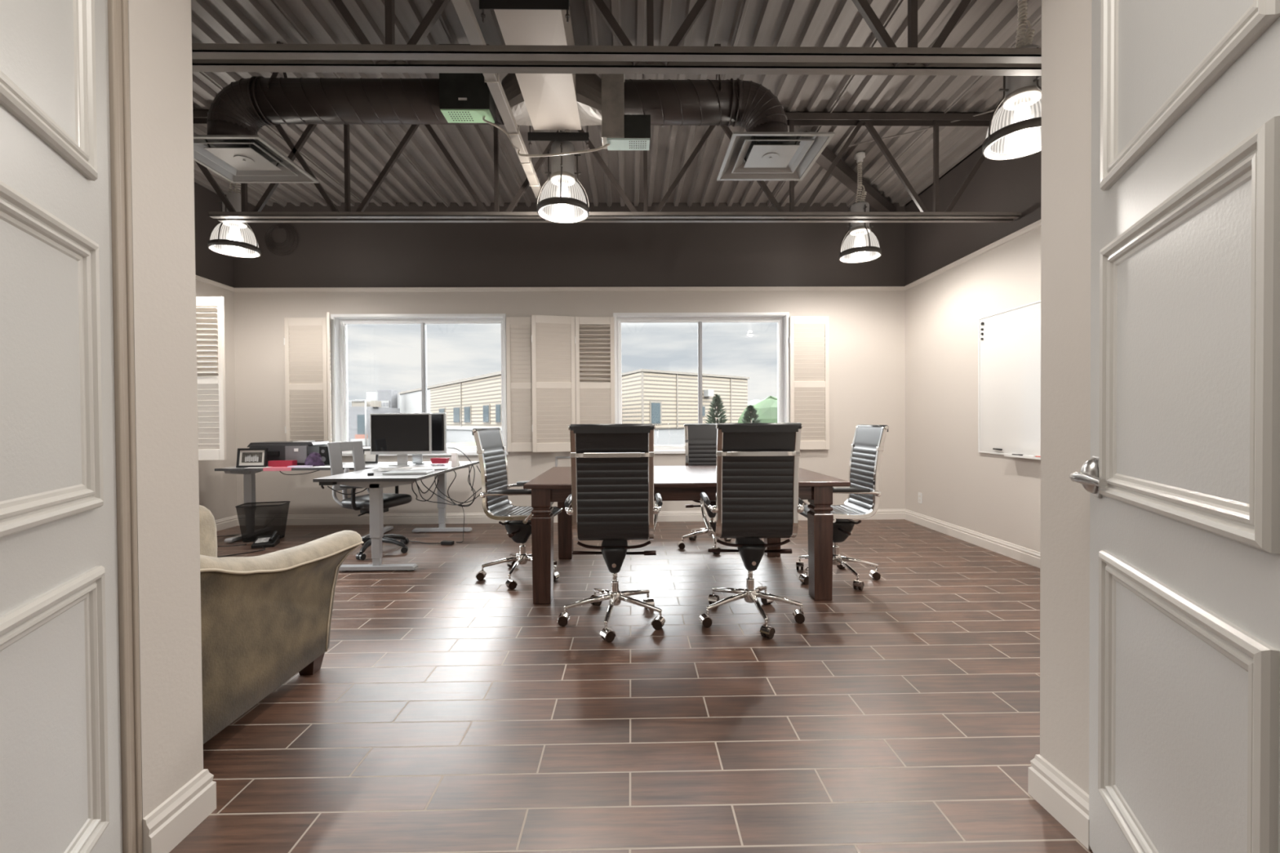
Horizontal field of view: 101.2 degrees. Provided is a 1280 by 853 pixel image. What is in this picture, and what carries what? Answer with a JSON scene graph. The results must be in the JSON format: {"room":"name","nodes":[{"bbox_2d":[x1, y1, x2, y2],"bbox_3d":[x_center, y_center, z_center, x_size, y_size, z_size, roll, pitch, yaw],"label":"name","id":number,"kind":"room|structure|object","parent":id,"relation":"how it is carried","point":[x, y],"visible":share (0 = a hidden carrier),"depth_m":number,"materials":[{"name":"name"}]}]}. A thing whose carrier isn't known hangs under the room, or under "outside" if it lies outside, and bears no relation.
{"room":"open-plan office","nodes":[
{"label":"open-plan office","id":0,"kind":"room"},
{"bbox_2d":[194,182,236,520],"bbox_3d":[-4.633,-0.683,3.699,0.200,3.660,4.466,0,1,-1],"label":"wall","id":1,"kind":"structure","parent":0,"point":[217,489],"depth_m":5.68,"materials":[{"name":"grey paint"}]},
{"bbox_2d":[195,296,226,460],"bbox_3d":[-4.196,-0.444,4.894,0.649,1.520,0.056,0,1,-1],"label":"shutter panel","id":2,"kind":"object","parent":1,"relation":"attached to","point":[211,412],"visible":0.44,"depth_m":4.89,"materials":[{"name":"beige paint"}]},
{"bbox_2d":[195,275,234,292],"bbox_3d":[-4.527,-1.510,3.701,0.022,0.045,4.446,0,1,-1],"label":"trim","id":3,"kind":"structure","parent":1,"relation":"attached to","point":[197,277],"depth_m":5.63,"materials":[{"name":"white paint"}]},
{"bbox_2d":[214,515,237,531],"bbox_3d":[-4.513,1.087,3.731,0.017,0.118,4.446,0,1,-1],"label":"baseboard","id":4,"kind":"structure","parent":1,"relation":"attached to","point":[230,522],"depth_m":5.78,"materials":[{"name":"white paint"}]},
{"bbox_2d":[233,202,905,515],"bbox_3d":[-0.759,-0.735,6.098,8.029,3.660,0.200,0,1,-1],"label":"wall","id":5,"kind":"structure","parent":0,"point":[867,328],"depth_m":5.99,"materials":[{"name":"grey paint"}]},
{"bbox_2d":[264,222,297,255],"bbox_3d":[-4.013,-2.094,5.899,0.362,0.369,0.051,0,1,-1],"label":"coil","id":6,"kind":"object","parent":5,"relation":"hanging from","point":[277,224],"visible":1,"depth_m":5.88,"materials":[{"name":"brown paint"}]},
{"bbox_2d":[283,317,328,441],"bbox_3d":[-3.743,-0.459,5.904,0.469,1.520,0.033,0,1,-1],"label":"shutter panel","id":7,"kind":"object","parent":5,"relation":"attached to","point":[305,340],"visible":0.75,"depth_m":5.90,"materials":[{"name":"beige paint"}]},
{"bbox_2d":[330,313,509,456],"bbox_3d":[-2.498,-0.472,6.026,1.999,1.602,0.190,0,1,-1],"label":"window","id":8,"kind":"structure","parent":5,"relation":"in","point":[339,322],"depth_m":6.04,"materials":[{"name":"white plastic"}]},
{"bbox_2d":[326,311,332,442],"bbox_3d":[-3.405,-0.459,5.763,0.033,1.520,0.366,-1,1,-29],"label":"shutter panel","id":9,"kind":"object","parent":8,"relation":"attached to","point":[328,317],"visible":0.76,"depth_m":5.61,"materials":[{"name":"beige paint"}]},
{"bbox_2d":[505,316,536,452],"bbox_3d":[-1.296,-0.475,5.945,0.424,1.520,0.033,0,1,-4],"label":"shutter panel","id":10,"kind":"object","parent":5,"relation":"attached to","point":[518,329],"visible":0.64,"depth_m":5.94,"materials":[{"name":"beige paint"}]},
{"bbox_2d":[555,456,571,466],"bbox_3d":[-0.812,0.419,6.001,0.305,0.155,0.016,0,1,-1],"label":"access panel","id":11,"kind":"object","parent":5,"relation":"attached to","point":[560,461],"visible":0.38,"depth_m":6.00,"materials":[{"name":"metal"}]},
{"bbox_2d":[233,286,904,292],"bbox_3d":[-0.762,-1.560,5.978,7.629,0.045,0.022,0,1,-1],"label":"trim","id":12,"kind":"structure","parent":5,"relation":"attached to","point":[601,288],"depth_m":5.98,"materials":[{"name":"white paint"}]},
{"bbox_2d":[236,508,905,525],"bbox_3d":[-0.746,1.037,6.010,7.629,0.118,0.017,0,1,-1],"label":"baseboard","id":13,"kind":"structure","parent":5,"relation":"attached to","point":[881,514],"depth_m":5.98,"materials":[{"name":"white paint"}]},
{"bbox_2d":[613,312,789,453],"bbox_3d":[0.704,-0.496,6.081,2.049,1.608,0.190,0,1,-1],"label":"window","id":14,"kind":"structure","parent":5,"relation":"in","point":[782,319],"depth_m":6.10,"materials":[{"name":"white plastic"}]},
{"bbox_2d":[574,316,614,424],"bbox_3d":[-0.510,-0.480,5.957,0.443,1.520,0.068,0,1,-7],"label":"shutter panel","id":15,"kind":"object","parent":14,"relation":"attached to","point":[594,401],"visible":0.66,"depth_m":5.95,"materials":[{"name":"beige paint"}]},
{"bbox_2d":[531,314,575,452],"bbox_3d":[-0.964,-0.476,5.873,0.482,1.520,0.033,-1,1,-15],"label":"shutter panel","id":16,"kind":"object","parent":15,"relation":"attached to","point":[553,337],"visible":0.94,"depth_m":5.87,"materials":[{"name":"beige paint"}]},
{"bbox_2d":[789,315,829,449],"bbox_3d":[1.932,-0.496,6.000,0.451,1.520,0.033,0,1,-1],"label":"shutter panel","id":17,"kind":"object","parent":5,"relation":"attached to","point":[809,335],"visible":0.82,"depth_m":6.00,"materials":[{"name":"beige paint"}]},
{"bbox_2d":[128,0,1091,852],"bbox_3d":[-0.680,-0.682,1.456,7.629,3.660,0.194,0,1,-1],"label":"wall","id":18,"kind":"structure","parent":0,"point":[160,31],"depth_m":1.47,"materials":[{"name":"grey paint"}]},
{"bbox_2d":[0,0,122,852],"bbox_3d":[-1.135,-0.079,0.922,0.082,2.448,0.852,-1,1,-27],"label":"door","id":19,"kind":"structure","parent":18,"relation":"in","point":[60,771],"depth_m":1.06,"materials":[{"name":"grey paint"}]},
{"bbox_2d":[107,0,142,852],"bbox_3d":[-1.349,-0.097,1.332,0.102,2.500,0.043,0,1,-1],"label":"trim","id":20,"kind":"structure","parent":18,"relation":"attached to","point":[117,10],"depth_m":1.33,"materials":[{"name":"beige paint"}]},
{"bbox_2d":[142,768,216,852],"bbox_3d":[-1.584,1.087,1.471,0.620,0.132,0.214,0,1,-1],"label":"baseboard","id":21,"kind":"structure","parent":18,"relation":"attached to","point":[168,824],"depth_m":1.46,"materials":[{"name":"white paint"}]},
{"bbox_2d":[1027,754,1091,849],"bbox_3d":[1.511,1.067,1.523,0.620,0.132,0.214,0,1,-1],"label":"baseboard","id":22,"kind":"structure","parent":18,"relation":"attached to","point":[1068,803],"depth_m":1.51,"materials":[{"name":"white paint"}]},
{"bbox_2d":[1069,0,1279,852],"bbox_3d":[1.023,-0.094,1.013,0.122,2.448,0.852,0,1,25],"label":"door","id":23,"kind":"structure","parent":18,"relation":"in","point":[1181,474],"depth_m":0.96,"materials":[{"name":"grey paint"}]},
{"bbox_2d":[191,0,1041,207],"bbox_3d":[-0.731,-2.492,3.755,7.629,0.052,4.446,0,1,-1],"label":"ceiling","id":24,"kind":"structure","parent":0,"point":[422,173],"depth_m":4.07,"materials":[{"name":"grey paint"}]},
{"bbox_2d":[208,182,261,257],"bbox_3d":[-3.531,-2.004,4.578,0.365,0.958,0.365,0,1,28],"label":"pendant lamp","id":25,"kind":"object","parent":24,"relation":"hanging from","point":[233,239],"visible":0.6,"depth_m":4.52,"materials":[{"name":"white"}]},
{"bbox_2d":[451,0,542,198],"bbox_3d":[-0.772,-1.820,2.854,0.074,0.067,2.626,0,1,-1],"label":"channel","id":26,"kind":"object","parent":24,"relation":"attached to","point":[464,9],"visible":0.77,"depth_m":2.87,"materials":[{"name":"grey paint"}]},
{"bbox_2d":[206,41,787,134],"bbox_3d":[-0.897,-2.159,3.421,3.722,0.670,0.287,0,1,-1],"label":"duct","id":27,"kind":"object","parent":24,"relation":"hanging from","point":[243,106],"visible":0.9,"depth_m":3.32,"materials":[{"name":"grey metal"}]},
{"bbox_2d":[193,134,319,182],"bbox_3d":[-2.585,-1.770,3.437,0.610,0.085,0.610,0,1,-1],"label":"diffuser","id":28,"kind":"object","parent":27,"relation":"attached to","point":[237,158],"visible":0.98,"depth_m":3.46,"materials":[{"name":"grey metal"}]},
{"bbox_2d":[439,44,514,147],"bbox_3d":[-1.006,-2.049,3.281,0.396,0.484,0.269,0,1,-1],"label":"control box","id":29,"kind":"object","parent":27,"relation":"attached to","point":[463,97],"visible":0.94,"depth_m":3.15,"materials":[{"name":"metal"}]},
{"bbox_2d":[716,131,835,180],"bbox_3d":[0.855,-1.792,3.445,0.610,0.085,0.610,0,1,-1],"label":"diffuser","id":30,"kind":"object","parent":27,"relation":"attached to","point":[748,156],"visible":1,"depth_m":3.44,"materials":[{"name":"grey metal"}]},
{"bbox_2d":[479,0,569,22],"bbox_3d":[-0.547,-2.205,2.496,0.422,0.560,0.050,0,1,-1],"label":"hanger","id":31,"kind":"object","parent":24,"relation":"hanging from","point":[483,4],"visible":1,"depth_m":2.47,"materials":[{"name":"black metal"}]},
{"bbox_2d":[493,8,601,129],"bbox_3d":[-0.543,-2.141,2.575,0.630,0.330,2.073,0,1,-1],"label":"duct","id":32,"kind":"object","parent":31,"relation":"on","point":[542,101],"visible":0.73,"depth_m":3.23,"materials":[{"name":"beige metal"}]},
{"bbox_2d":[517,73,650,156],"bbox_3d":[-0.367,-1.973,3.362,0.854,0.548,0.410,0,1,-1],"label":"box","id":33,"kind":"object","parent":32,"relation":"attached to","point":[620,131],"visible":0.98,"depth_m":3.18,"materials":[{"name":"metal"}]},
{"bbox_2d":[528,125,589,148],"bbox_3d":[-0.567,-2.218,3.661,0.422,0.560,0.050,0,1,-1],"label":"hanger","id":34,"kind":"object","parent":24,"relation":"hanging from","point":[544,136],"visible":0.91,"depth_m":3.64,"materials":[{"name":"black metal"}]},
{"bbox_2d":[536,129,590,222],"bbox_3d":[-0.552,-2.001,3.759,0.365,0.958,0.365,0,1,28],"label":"pendant lamp","id":35,"kind":"object","parent":24,"relation":"hanging from","point":[562,199],"visible":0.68,"depth_m":3.69,"materials":[{"name":"clear glass"}]},
{"bbox_2d":[192,109,1021,222],"bbox_3d":[-0.733,-2.070,4.205,7.614,0.824,0.136,0,1,-1],"label":"joist","id":36,"kind":"object","parent":24,"relation":"attached to","point":[868,119],"visible":0.61,"depth_m":4.19,"materials":[{"name":"brown metal"}]},
{"bbox_2d":[191,0,1041,75],"bbox_3d":[-0.702,-2.049,2.365,7.614,0.824,0.136,0,1,-1],"label":"joist","id":37,"kind":"object","parent":24,"relation":"attached to","point":[413,56],"visible":0.67,"depth_m":2.37,"materials":[{"name":"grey metal"}]},
{"bbox_2d":[803,130,894,212],"bbox_3d":[2.111,-2.433,5.215,0.100,0.100,2.192,0,1,43],"label":"ceiling beam","id":38,"kind":"structure","parent":24,"relation":"attached to","point":[842,171],"depth_m":5.13,"materials":[{"name":"black metal"}]},
{"bbox_2d":[839,151,881,262],"bbox_3d":[2.053,-2.060,4.913,0.365,0.958,0.365,0,1,28],"label":"pendant lamp","id":39,"kind":"object","parent":24,"relation":"hanging from","point":[861,244],"visible":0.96,"depth_m":4.86,"materials":[{"name":"white"}]},
{"bbox_2d":[848,107,999,146],"bbox_3d":[2.359,-2.480,4.363,1.306,0.022,0.046,0,1,30],"label":"pipe","id":40,"kind":"object","parent":24,"relation":"attached to","point":[993,110],"visible":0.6,"depth_m":4.42,"materials":[{"name":"black metal"}]},
{"bbox_2d":[982,0,1041,159],"bbox_3d":[2.088,-2.025,2.873,0.365,0.958,0.365,0,1,28],"label":"pendant lamp","id":41,"kind":"object","parent":24,"relation":"hanging from","point":[1015,131],"visible":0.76,"depth_m":2.85,"materials":[{"name":"white"}]},
{"bbox_2d":[168,519,1093,852],"bbox_3d":[-0.679,1.190,2.161,8.029,0.100,8.118,0,1,-1],"label":"floor","id":42,"kind":"structure","parent":0,"point":[446,709],"depth_m":2.09,"materials":[{"name":"brown tile"}]},
{"bbox_2d":[235,501,290,542],"bbox_3d":[-3.738,0.943,5.228,0.402,0.354,0.262,-1,1,-15],"label":"basket","id":43,"kind":"object","parent":42,"relation":"on","point":[255,519],"visible":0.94,"depth_m":5.13,"materials":[{"name":"black metal"}]},
{"bbox_2d":[251,530,279,548],"bbox_3d":[-3.538,1.066,4.973,0.180,0.120,0.200,-1,1,-21],"label":"desk phone","id":44,"kind":"object","parent":42,"relation":"on","point":[268,541],"visible":1,"depth_m":4.94,"materials":[{"name":"black plastic"}]},
{"bbox_2d":[200,530,363,744],"bbox_3d":[-2.422,0.751,2.113,2.097,0.800,1.110,0,1,-1],"label":"sofa","id":45,"kind":"object","parent":42,"relation":"on","point":[266,619],"visible":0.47,"depth_m":2.06,"materials":[{"name":"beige fabric"}]},
{"bbox_2d":[199,505,217,557],"bbox_3d":[-1.897,0.491,2.061,0.370,0.365,0.205,0,1,-1],"label":"throw pillow","id":46,"kind":"object","parent":45,"relation":"on","point":[207,526],"visible":0.11,"depth_m":2.09,"materials":[{"name":"beige fabric"}]},
{"bbox_2d":[214,462,396,542],"bbox_3d":[-3.286,0.755,5.344,1.520,0.729,0.660,0,1,-1],"label":"desk","id":47,"kind":"object","parent":42,"relation":"on","point":[249,474],"visible":0.3,"depth_m":5.30,"materials":[{"name":"grey laminate"}]},
{"bbox_2d":[235,448,267,467],"bbox_3d":[-3.756,0.303,5.093,0.265,0.186,0.046,0,1,-5],"label":"picture frame","id":48,"kind":"object","parent":47,"relation":"on","point":[246,457],"visible":1,"depth_m":5.09,"materials":[{"name":"black plastic"}]},
{"bbox_2d":[241,452,262,462],"bbox_3d":[-3.756,0.300,5.094,0.184,0.097,0.017,0,1,-5],"label":"photo","id":49,"kind":"object","parent":48,"relation":"attached to","point":[246,457],"depth_m":5.09,"materials":[{"name":"grey paper"}]},
{"bbox_2d":[262,466,291,471],"bbox_3d":[-3.454,0.408,5.056,0.270,0.031,0.106,0,1,-1],"label":"sheet","id":50,"kind":"object","parent":47,"relation":"on","point":[270,468],"visible":0.93,"depth_m":5.00,"materials":[{"name":"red paper"}]},
{"bbox_2d":[267,460,297,466],"bbox_3d":[-3.501,0.364,5.155,0.230,0.060,0.080,0,1,-1],"label":"folder","id":51,"kind":"object","parent":47,"relation":"on","point":[272,463],"visible":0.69,"depth_m":5.12,"materials":[{"name":"red"}]},
{"bbox_2d":[246,440,328,466],"bbox_3d":[-3.590,0.275,5.383,0.657,0.235,0.360,0,1,-1],"label":"printer","id":52,"kind":"object","parent":47,"relation":"on","point":[277,451],"visible":0.69,"depth_m":5.22,"materials":[{"name":"grey plastic"}]},
{"bbox_2d":[304,452,324,466],"bbox_3d":[-3.211,0.322,5.185,0.187,0.140,0.132,0,1,-1],"label":"cloth bag","id":53,"kind":"object","parent":47,"relation":"on","point":[314,459],"visible":0.98,"depth_m":5.15,"materials":[{"name":"purple fabric"}]},
{"bbox_2d":[319,445,328,465],"bbox_3d":[-3.205,0.295,5.368,0.080,0.190,0.104,0,1,-1],"label":"speaker","id":54,"kind":"object","parent":47,"relation":"on","point":[323,451],"visible":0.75,"depth_m":5.32},
{"bbox_2d":[363,448,378,463],"bbox_3d":[-2.831,0.310,5.516,0.170,0.151,0.041,0,1,5],"label":"box","id":55,"kind":"object","parent":47,"relation":"on","point":[370,459],"visible":0.56,"depth_m":5.51,"materials":[{"name":"white plastic"}]},
{"bbox_2d":[327,440,412,559],"bbox_3d":[-2.381,0.629,4.732,0.688,0.985,0.657,0,1,12],"label":"chair","id":56,"kind":"object","parent":42,"relation":"on","point":[362,503],"visible":0.67,"depth_m":4.66,"materials":[{"name":"grey"}]},
{"bbox_2d":[312,461,479,571],"bbox_3d":[-2.091,0.751,4.809,0.773,0.735,1.670,0,1,-1],"label":"desk","id":57,"kind":"object","parent":42,"relation":"on","point":[375,483],"visible":0.91,"depth_m":4.08,"materials":[{"name":"grey laminate"}]},
{"bbox_2d":[319,481,337,488],"bbox_3d":[-2.376,0.447,4.005,0.100,0.055,0.060,0,1,-1],"label":"switch","id":58,"kind":"object","parent":57,"relation":"attached to","point":[321,483],"depth_m":3.98,"materials":[{"name":"black plastic"}]},
{"bbox_2d":[369,413,431,466],"bbox_3d":[-2.335,0.126,5.163,0.585,0.510,0.160,0,1,-1],"label":"monitor","id":59,"kind":"object","parent":57,"relation":"on","point":[402,435],"visible":1,"depth_m":5.12,"materials":[{"name":"silver metal"}]},
{"bbox_2d":[382,469,434,475],"bbox_3d":[-1.901,0.377,4.333,0.340,0.016,0.240,0,1,-7],"label":"keyboard","id":60,"kind":"object","parent":57,"relation":"on","point":[425,471],"visible":1,"depth_m":4.25,"materials":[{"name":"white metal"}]},
{"bbox_2d":[408,413,446,464],"bbox_3d":[-2.261,0.121,5.339,0.598,0.515,0.160,0,1,-1],"label":"monitor","id":61,"kind":"object","parent":57,"relation":"on","point":[438,420],"visible":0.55,"depth_m":5.30,"materials":[{"name":"silver metal"}]},
{"bbox_2d":[409,466,448,470],"bbox_3d":[-1.878,0.371,4.693,0.300,0.004,0.210,-1,1,-16],"label":"paper sheet","id":62,"kind":"object","parent":57,"relation":"on","point":[420,468],"visible":1,"depth_m":4.68,"materials":[{"name":"white paper"}]},
{"bbox_2d":[430,457,449,466],"bbox_3d":[-1.877,0.333,4.920,0.160,0.075,0.106,0,1,-1],"label":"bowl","id":63,"kind":"object","parent":57,"relation":"on","point":[434,460],"visible":1,"depth_m":4.89,"materials":[{"name":"red"}]},
{"bbox_2d":[420,466,474,506],"bbox_3d":[-1.903,0.600,5.178,0.509,0.400,0.138,-1,1,-38],"label":"cable","id":64,"kind":"object","parent":57,"relation":"hanging from","point":[468,466],"visible":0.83,"depth_m":5.27,"materials":[{"name":"black plastic"}]},
{"bbox_2d":[416,461,481,505],"bbox_3d":[-1.849,0.579,5.207,0.164,0.420,0.743,0,1,39],"label":"cable","id":65,"kind":"object","parent":57,"relation":"hanging from","point":[478,461],"visible":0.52,"depth_m":5.20,"materials":[{"name":"black plastic"}]},
{"bbox_2d":[451,452,460,466],"bbox_3d":[-1.764,0.314,5.044,0.079,0.130,0.099,0,1,-1],"label":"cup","id":66,"kind":"object","parent":57,"relation":"on","point":[455,460],"visible":1,"depth_m":5.00,"materials":[{"name":"white plastic"}]},
{"bbox_2d":[447,465,475,506],"bbox_3d":[-1.839,0.610,5.340,0.173,0.426,0.292,0,1,39],"label":"cable","id":67,"kind":"object","parent":57,"relation":"hanging from","point":[472,465],"visible":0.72,"depth_m":5.38,"materials":[{"name":"black plastic"}]},
{"bbox_2d":[471,427,562,590],"bbox_3d":[-0.889,0.566,3.893,0.618,1.110,0.597,0,1,7],"label":"chair","id":68,"kind":"object","parent":42,"relation":"on","point":[495,493],"visible":0.84,"depth_m":3.85,"materials":[{"name":"black leather"}]},
{"bbox_2d":[475,570,486,577],"bbox_3d":[-1.165,1.081,3.853,0.067,0.040,0.054,0,1,-3],"label":"caster","id":69,"kind":"object","parent":68,"relation":"attached to","point":[482,574],"depth_m":3.83,"materials":[{"name":"silver metal"}]},
{"bbox_2d":[505,578,517,586],"bbox_3d":[-0.889,1.082,3.641,0.067,0.040,0.054,-1,1,-35],"label":"caster","id":70,"kind":"object","parent":68,"relation":"attached to","point":[510,582],"depth_m":3.63,"materials":[{"name":"silver metal"}]},
{"bbox_2d":[556,423,665,642],"bbox_3d":[-0.169,0.555,3.035,0.610,1.142,0.619,0,1,-1],"label":"chair","id":71,"kind":"object","parent":42,"relation":"on","point":[611,497],"visible":1,"depth_m":2.82,"materials":[{"name":"black leather"}]},
{"bbox_2d":[556,612,569,622],"bbox_3d":[-0.437,1.087,2.992,0.067,0.040,0.054,0,1,-1],"label":"caster","id":72,"kind":"object","parent":71,"relation":"attached to","point":[563,617],"depth_m":2.97,"materials":[{"name":"silver metal"}]},
{"bbox_2d":[600,627,616,637],"bbox_3d":[-0.169,1.088,2.770,0.067,0.040,0.054,-1,1,-33],"label":"caster","id":73,"kind":"object","parent":71,"relation":"attached to","point":[606,632],"depth_m":2.75,"materials":[{"name":"silver metal"}]},
{"bbox_2d":[643,597,654,606],"bbox_3d":[0.053,1.081,3.243,0.054,0.040,0.067,-1,1,-17],"label":"caster","id":74,"kind":"object","parent":71,"relation":"attached to","point":[650,601],"depth_m":3.22,"materials":[{"name":"silver metal"}]},
{"bbox_2d":[651,616,665,625],"bbox_3d":[0.102,1.084,2.930,0.067,0.040,0.054,0,1,20],"label":"caster","id":75,"kind":"object","parent":71,"relation":"attached to","point":[659,620],"depth_m":2.91,"materials":[{"name":"silver metal"}]},
{"bbox_2d":[523,465,850,604],"bbox_3d":[0.293,0.731,3.944,2.066,0.764,1.260,0,1,-1],"label":"conference table","id":76,"kind":"object","parent":42,"relation":"on","point":[673,483],"visible":0.73,"depth_m":3.36,"materials":[{"name":"brown wood"}]},
{"bbox_2d":[677,423,732,555],"bbox_3d":[0.643,0.539,4.804,0.622,1.122,0.614,0,1,-1],"label":"chair","id":77,"kind":"object","parent":42,"relation":"on","point":[700,439],"visible":0.29,"depth_m":5.01,"materials":[{"name":"black leather"}]},
{"bbox_2d":[698,422,805,639],"bbox_3d":[0.635,0.550,3.045,0.640,1.142,0.616,0,1,1],"label":"chair","id":78,"kind":"object","parent":42,"relation":"on","point":[757,464],"visible":1,"depth_m":2.85,"materials":[{"name":"black leather"}]},
{"bbox_2d":[698,613,713,624],"bbox_3d":[0.371,1.082,2.960,0.067,0.040,0.054,-1,1,-13],"label":"caster","id":79,"kind":"object","parent":78,"relation":"attached to","point":[704,619],"depth_m":2.94,"materials":[{"name":"silver metal"}]},
{"bbox_2d":[707,594,719,601],"bbox_3d":[0.463,1.077,3.300,0.054,0.040,0.067,0,1,24],"label":"caster","id":80,"kind":"object","parent":78,"relation":"attached to","point":[712,597],"depth_m":3.28,"materials":[{"name":"silver metal"}]},
{"bbox_2d":[760,624,775,634],"bbox_3d":[0.678,1.082,2.799,0.067,0.040,0.054,-1,1,-45],"label":"caster","id":81,"kind":"object","parent":78,"relation":"attached to","point":[765,629],"depth_m":2.78,"materials":[{"name":"silver metal"}]},
{"bbox_2d":[792,609,805,619],"bbox_3d":[0.911,1.078,3.011,0.067,0.040,0.054,0,1,8],"label":"caster","id":82,"kind":"object","parent":78,"relation":"attached to","point":[797,614],"depth_m":2.99,"materials":[{"name":"silver metal"}]},
{"bbox_2d":[795,424,888,591],"bbox_3d":[1.432,0.548,3.833,0.603,1.118,0.607,0,1,4],"label":"chair","id":83,"kind":"object","parent":42,"relation":"on","point":[862,502],"visible":0.74,"depth_m":3.78,"materials":[{"name":"black leather"}]},
{"bbox_2d":[799,573,808,582],"bbox_3d":[1.166,1.068,3.715,0.067,0.040,0.054,-1,1,-17],"label":"caster","id":84,"kind":"object","parent":83,"relation":"attached to","point":[802,578],"depth_m":3.69,"materials":[{"name":"silver metal"}]},
{"bbox_2d":[853,579,864,586],"bbox_3d":[1.484,1.068,3.575,0.054,0.040,0.067,0,1,41],"label":"caster","id":85,"kind":"object","parent":83,"relation":"attached to","point":[857,583],"depth_m":3.56,"materials":[{"name":"silver metal"}]},
{"bbox_2d":[869,569,881,577],"bbox_3d":[1.701,1.064,3.804,0.067,0.040,0.054,0,1,4],"label":"caster","id":86,"kind":"object","parent":83,"relation":"attached to","point":[873,573],"depth_m":3.78,"materials":[{"name":"silver metal"}]},
{"bbox_2d":[905,144,1041,551],"bbox_3d":[3.195,-0.734,3.832,0.200,3.660,4.466,0,1,-1],"label":"wall","id":87,"kind":"structure","parent":0,"point":[998,496],"depth_m":4.98,"materials":[{"name":"grey paint"}]},
{"bbox_2d":[904,509,1039,568],"bbox_3d":[3.097,1.037,3.860,0.017,0.118,4.446,0,1,-1],"label":"baseboard","id":88,"kind":"structure","parent":87,"relation":"attached to","point":[1028,556],"depth_m":4.77,"materials":[{"name":"white paint"}]},
{"bbox_2d":[904,219,1040,290],"bbox_3d":[3.078,-1.560,3.831,0.022,0.045,4.446,0,1,-1],"label":"trim","id":89,"kind":"structure","parent":87,"relation":"attached to","point":[1036,224],"depth_m":4.74,"materials":[{"name":"white paint"}]},
{"bbox_2d":[977,300,1040,459],"bbox_3d":[3.060,-0.355,3.649,0.076,1.217,2.232,0,1,-1],"label":"whiteboard","id":90,"kind":"object","parent":87,"relation":"attached to","point":[1009,353],"visible":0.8,"depth_m":4.36,"materials":[{"name":"white plastic"}]},
{"bbox_2d":[1004,453,1040,459],"bbox_3d":[3.058,0.247,3.506,0.058,0.017,1.700,0,1,-1],"label":"marker tray","id":91,"kind":"object","parent":90,"relation":"on","point":[1010,455],"depth_m":4.14,"materials":[{"name":"white metal"}]},
{"label":"outside","id":92,"kind":"structure","parent":0,"visible":0},
{"bbox_3d":[-1.405,1.465,83.310,240.000,0.100,153.400,0,1,-1],"label":"ground","id":93,"kind":"structure","parent":92,"visible":0},
{"bbox_2d":[347,399,367,447],"bbox_3d":[-22.510,-0.050,41.819,2.208,4.150,1.510,0,1,-1],"label":"street lamp","id":94,"kind":"object","parent":93,"relation":"on","point":[354,400],"visible":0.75,"depth_m":41.11,"materials":[{"name":"grey metal"}]},
{"bbox_2d":[347,400,399,447],"bbox_3d":[-25.608,-0.035,44.372,8.300,4.100,6.400,0,1,-1],"label":"building","id":95,"kind":"structure","parent":93,"relation":"on","point":[356,412],"depth_m":41.63,"materials":[{"name":"grey"}]},
{"bbox_2d":[366,390,397,408],"bbox_3d":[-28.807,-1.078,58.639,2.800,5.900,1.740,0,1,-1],"label":"building","id":96,"kind":"structure","parent":93,"relation":"on","point":[388,398],"depth_m":58.02,"materials":[{"name":"white brick"}]},
{"bbox_2d":[399,370,502,443],"bbox_3d":[-16.248,-0.989,48.199,3.620,5.800,35.293,-1,1,-36],"label":"building","id":97,"kind":"structure","parent":93,"relation":"on","point":[469,403],"depth_m":42.67,"materials":[{"name":"beige"}]},
{"bbox_2d":[452,441,476,446],"bbox_3d":[-10.995,1.540,29.636,7.000,1.198,4.400,0,1,-1],"label":"lawn","id":98,"kind":"structure","parent":93,"relation":"on","point":[468,443],"depth_m":31.46,"materials":[{"name":"white plant"}]},
{"bbox_2d":[622,368,749,444],"bbox_3d":[1.614,-1.039,43.565,11.079,5.780,13.711,-1,1,-29],"label":"building","id":99,"kind":"structure","parent":93,"relation":"on","point":[668,400],"depth_m":37.19,"materials":[{"name":"beige"}]},
{"bbox_2d":[703,389,713,396],"bbox_3d":[5.063,-2.468,38.880,0.600,0.500,0.500,-1,1,-40],"label":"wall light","id":100,"kind":"object","parent":99,"relation":"attached to","point":[707,393],"depth_m":38.67,"materials":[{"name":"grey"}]},
{"bbox_2d":[703,394,730,423],"bbox_3d":[3.620,0.251,25.009,2.080,3.600,2.067,-1,1,-31],"label":"spruce tree","id":101,"kind":"object","parent":93,"relation":"on","point":[717,401],"visible":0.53,"depth_m":24.92,"materials":[{"name":"green plant"}]},
{"bbox_2d":[741,404,762,422],"bbox_3d":[5.546,0.469,26.113,2.518,3.114,2.294,0,1,38],"label":"spruce tree","id":102,"kind":"object","parent":93,"relation":"on","point":[750,413],"visible":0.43,"depth_m":25.96,"materials":[{"name":"green plant"}]},
{"bbox_2d":[737,395,777,422],"bbox_3d":[8.956,0.384,36.165,4.907,5.030,3.900,0,1,-1],"label":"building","id":103,"kind":"structure","parent":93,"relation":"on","point":[766,408],"depth_m":34.86,"materials":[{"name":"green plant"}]},
{"bbox_3d":[-2.177,0.382,4.688,0.326,0.004,0.250,0,1,-1],"label":"paper sheet","id":104,"kind":"object","parent":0,"visible":0},
{"bbox_2d":[377,466,416,471],"bbox_3d":[-2.137,0.369,4.629,0.300,0.021,0.210,-1,1,-26],"label":"paper sheet","id":105,"kind":"object","parent":104,"relation":"on","point":[380,468],"visible":0.83,"depth_m":4.60,"materials":[{"name":"white paper"}]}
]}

